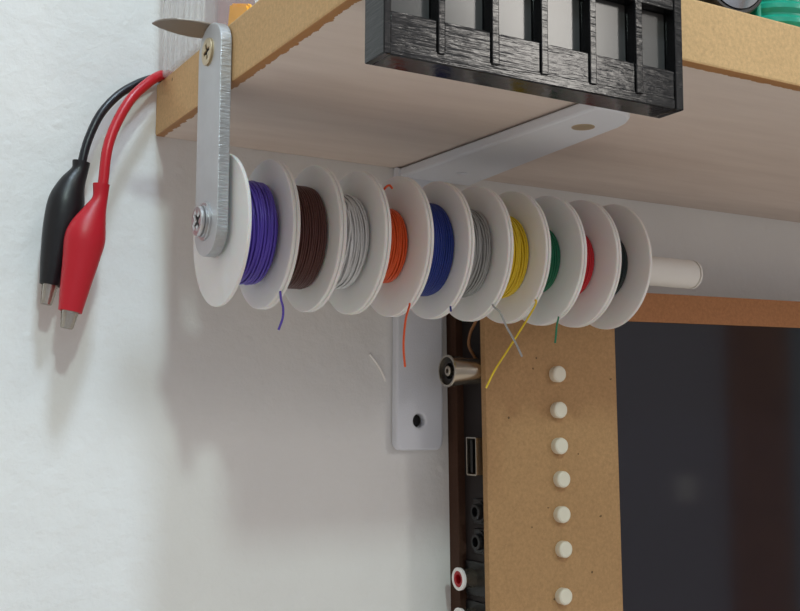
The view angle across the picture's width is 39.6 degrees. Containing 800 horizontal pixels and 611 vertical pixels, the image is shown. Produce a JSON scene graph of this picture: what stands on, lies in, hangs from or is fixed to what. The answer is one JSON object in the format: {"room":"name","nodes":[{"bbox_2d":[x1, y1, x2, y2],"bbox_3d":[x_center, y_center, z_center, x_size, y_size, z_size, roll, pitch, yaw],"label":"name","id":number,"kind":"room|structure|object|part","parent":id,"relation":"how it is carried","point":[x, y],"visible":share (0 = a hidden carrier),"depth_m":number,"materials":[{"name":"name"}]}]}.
{"room":"electronics workshop","nodes":[
{"label":"electronics workshop","id":0,"kind":"room"},
{"bbox_2d":[0,0,799,610],"bbox_3d":[0.580,-0.057,0.830,6.000,3.100,0.120,4,-7,-30],"label":"wall","id":1,"kind":"structure","parent":0,"point":[168,449],"depth_m":0.37,"materials":[{"name":"white paint"}]},
{"bbox_2d":[369,353,386,380],"bbox_3d":[-0.008,0.023,0.411,0.008,0.010,0.001,4,-7,-30],"label":"wire","id":2,"kind":"object","parent":1,"relation":"attached to","point":[370,354],"visible":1,"depth_m":0.41,"materials":[{"name":"white plastic"}]},
{"bbox_2d":[156,0,799,222],"bbox_3d":[0.154,-0.074,0.428,0.460,0.045,0.150,4,-7,-30],"label":"shelf","id":3,"kind":"object","parent":1,"relation":"attached to","point":[302,84],"depth_m":0.35,"materials":[{"name":"brown wood"}]},
{"bbox_2d":[39,75,162,305],"bbox_3d":[-0.080,-0.038,0.370,0.079,0.082,0.010,5,-7,-37],"label":"clip","id":4,"kind":"object","parent":3,"relation":"hanging from","point":[66,198],"visible":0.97,"depth_m":0.35,"materials":[{"name":"black rubber"}]},
{"bbox_2d":[58,70,172,329],"bbox_3d":[-0.076,-0.035,0.367,0.075,0.090,0.011,6,-8,-42],"label":"clip","id":5,"kind":"object","parent":3,"relation":"hanging from","point":[85,235],"visible":0.97,"depth_m":0.34,"materials":[{"name":"red rubber"}]},
{"bbox_2d":[152,18,211,37],"bbox_3d":[-0.040,-0.081,0.341,0.073,0.004,0.013,4,-7,-30],"label":"spatula","id":6,"kind":"object","parent":3,"relation":"on","point":[185,27],"visible":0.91,"depth_m":0.33,"materials":[{"name":"metal"}]},
{"bbox_2d":[191,23,231,256],"bbox_3d":[-0.055,-0.048,0.320,0.006,0.068,0.018,4,-7,-30],"label":"metal bracket","id":7,"kind":"object","parent":3,"relation":"hanging from","point":[209,223],"visible":1,"depth_m":0.32,"materials":[{"name":"metal"}]},
{"bbox_2d":[649,256,702,288],"bbox_3d":[0.028,-0.017,0.366,0.187,0.011,0.011,4,-7,-30],"label":"rod","id":8,"kind":"object","parent":7,"relation":"attached to","point":[666,272],"visible":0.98,"depth_m":0.40,"materials":[{"name":"white plastic"}]},
{"bbox_2d":[193,154,296,329],"bbox_3d":[-0.046,-0.018,0.324,0.015,0.051,0.044,4,-7,-30],"label":"spool","id":9,"kind":"object","parent":8,"relation":"hanging from","point":[256,256],"visible":0.93,"depth_m":0.31,"materials":[{"name":"white plastic"}]},
{"bbox_2d":[263,160,342,311],"bbox_3d":[-0.033,-0.021,0.331,0.014,0.044,0.044,4,-7,-30],"label":"spool","id":10,"kind":"object","parent":8,"relation":"hanging from","point":[319,230],"visible":0.62,"depth_m":0.32,"materials":[{"name":"white plastic"}]},
{"bbox_2d":[310,166,387,313],"bbox_3d":[-0.021,-0.020,0.338,0.014,0.044,0.044,4,-7,-30],"label":"spool","id":11,"kind":"object","parent":8,"relation":"hanging from","point":[365,222],"visible":0.6,"depth_m":0.33,"materials":[{"name":"white plastic"}]},
{"bbox_2d":[349,171,430,366],"bbox_3d":[-0.008,-0.011,0.345,0.014,0.060,0.044,4,-7,-30],"label":"spool","id":12,"kind":"object","parent":8,"relation":"hanging from","point":[409,233],"visible":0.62,"depth_m":0.34,"materials":[{"name":"white plastic"}]},
{"bbox_2d":[394,177,470,318],"bbox_3d":[0.005,-0.018,0.353,0.014,0.044,0.044,4,-7,-30],"label":"spool","id":13,"kind":"object","parent":8,"relation":"hanging from","point":[450,228],"visible":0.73,"depth_m":0.34,"materials":[{"name":"white plastic"}]},
{"bbox_2d":[435,182,522,356],"bbox_3d":[0.021,-0.011,0.362,0.024,0.056,0.044,4,-7,-30],"label":"spool","id":14,"kind":"object","parent":8,"relation":"hanging from","point":[490,232],"visible":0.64,"depth_m":0.35,"materials":[{"name":"white plastic"}]},
{"bbox_2d":[470,187,547,387],"bbox_3d":[0.028,-0.005,0.365,0.018,0.066,0.044,4,-7,-30],"label":"spool","id":15,"kind":"object","parent":8,"relation":"hanging from","point":[527,268],"visible":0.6,"depth_m":0.36,"materials":[{"name":"white plastic"}]},
{"bbox_2d":[506,192,583,342],"bbox_3d":[0.042,-0.012,0.374,0.014,0.051,0.044,4,-7,-30],"label":"spool","id":16,"kind":"object","parent":8,"relation":"hanging from","point":[565,263],"visible":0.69,"depth_m":0.37,"materials":[{"name":"white plastic"}]},
{"bbox_2d":[541,196,618,327],"bbox_3d":[0.055,-0.015,0.382,0.014,0.044,0.044,4,-7,-30],"label":"spool","id":17,"kind":"object","parent":8,"relation":"hanging from","point":[601,251],"visible":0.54,"depth_m":0.37,"materials":[{"name":"white plastic"}]},
{"bbox_2d":[573,201,651,328],"bbox_3d":[0.068,-0.014,0.389,0.014,0.044,0.044,4,-7,-30],"label":"spool","id":18,"kind":"object","parent":8,"relation":"on","point":[629,292],"visible":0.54,"depth_m":0.38,"materials":[{"name":"white plastic"}]},
{"bbox_3d":[-0.046,-0.086,0.324,0.002,0.010,0.019,4,-7,-30],"label":"tool handle","id":19,"kind":"part","parent":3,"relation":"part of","materials":[{"name":"orange plastic"}]},
{"bbox_2d":[365,0,683,117],"bbox_3d":[0.032,-0.069,0.266,0.087,0.035,0.009,4,-7,-30],"label":"rack","id":20,"kind":"object","parent":3,"relation":"attached to","point":[619,55],"visible":1,"depth_m":0.26,"materials":[{"name":"black plastic"}]},
{"bbox_3d":[0.092,-0.095,0.315,0.027,0.027,0.011,4,-7,-30],"label":"lens cap","id":21,"kind":"part","parent":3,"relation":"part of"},
{"bbox_2d":[749,0,799,26],"bbox_3d":[0.111,-0.100,0.339,0.031,0.042,0.030,4,-7,-30],"label":"container","id":22,"kind":"object","parent":3,"relation":"on","point":[784,11],"visible":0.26,"depth_m":0.32,"materials":[{"name":"teal plastic"}]},
{"bbox_3d":[-0.048,-0.102,0.369,0.051,0.052,0.042,4,-7,-30],"label":"storage box","id":23,"kind":"object","parent":3,"relation":"on","visible":0},
{"bbox_2d":[204,0,254,25],"bbox_3d":[-0.054,-0.097,0.352,0.012,0.035,0.013,4,-7,-30],"label":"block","id":24,"kind":"object","parent":23,"relation":"in","point":[215,11],"visible":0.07,"depth_m":0.34,"materials":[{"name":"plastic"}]},
{"bbox_2d":[392,104,629,450],"bbox_3d":[0.040,-0.003,0.375,0.032,0.106,0.115,4,-7,-30],"label":"shelf bracket","id":25,"kind":"object","parent":1,"relation":"attached to","point":[417,386],"visible":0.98,"depth_m":0.41,"materials":[{"name":"white metal"}]},
{"bbox_3d":[0.007,0.001,0.420,0.020,0.106,0.004,4,-7,-30],"label":"vertical leg","id":26,"kind":"part","parent":25,"relation":"part of","materials":[{"name":"white metal"}]},
{"bbox_3d":[0.041,-0.054,0.379,0.031,0.004,0.111,4,-7,-30],"label":"horizontal arm","id":27,"kind":"part","parent":25,"relation":"part of"},
{"bbox_2d":[438,293,799,610],"bbox_3d":[0.127,0.124,0.463,0.255,0.255,0.029,2,-6,-30],"label":"monitor","id":28,"kind":"object","parent":1,"relation":"attached to","point":[651,461],"visible":0.98,"depth_m":0.44,"materials":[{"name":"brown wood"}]},
{"bbox_2d":[438,355,480,386],"bbox_3d":[0.024,0.024,0.409,0.015,0.012,0.012,4,-7,-30],"label":"socket","id":29,"kind":"object","parent":28,"relation":"attached to","point":[453,370],"depth_m":0.41,"materials":[{"name":"silver metal"}]},
{"bbox_2d":[452,567,476,590],"bbox_3d":[0.024,0.101,0.409,0.007,0.008,0.008,4,-7,-30],"label":"socket","id":30,"kind":"object","parent":28,"relation":"attached to","point":[463,578],"depth_m":0.41,"materials":[{"name":"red plastic"}]},
{"bbox_2d":[454,608,475,610],"bbox_3d":[0.025,0.115,0.408,0.007,0.008,0.008,4,-7,-30],"label":"socket","id":31,"kind":"object","parent":28,"relation":"attached to","point":[455,609],"depth_m":0.41,"materials":[{"name":"white plastic"}]},
{"bbox_2d":[466,437,482,475],"bbox_3d":[0.028,0.055,0.409,0.005,0.014,0.007,4,-7,-30],"label":"socket","id":32,"kind":"object","parent":28,"relation":"attached to","point":[474,445],"depth_m":0.41,"materials":[{"name":"black plastic"}]},
{"bbox_3d":[0.058,0.126,0.411,0.062,0.243,0.003,2,-6,-30],"label":"panel","id":33,"kind":"part","parent":28,"relation":"part of","materials":[{"name":"brown wood"}]}
]}

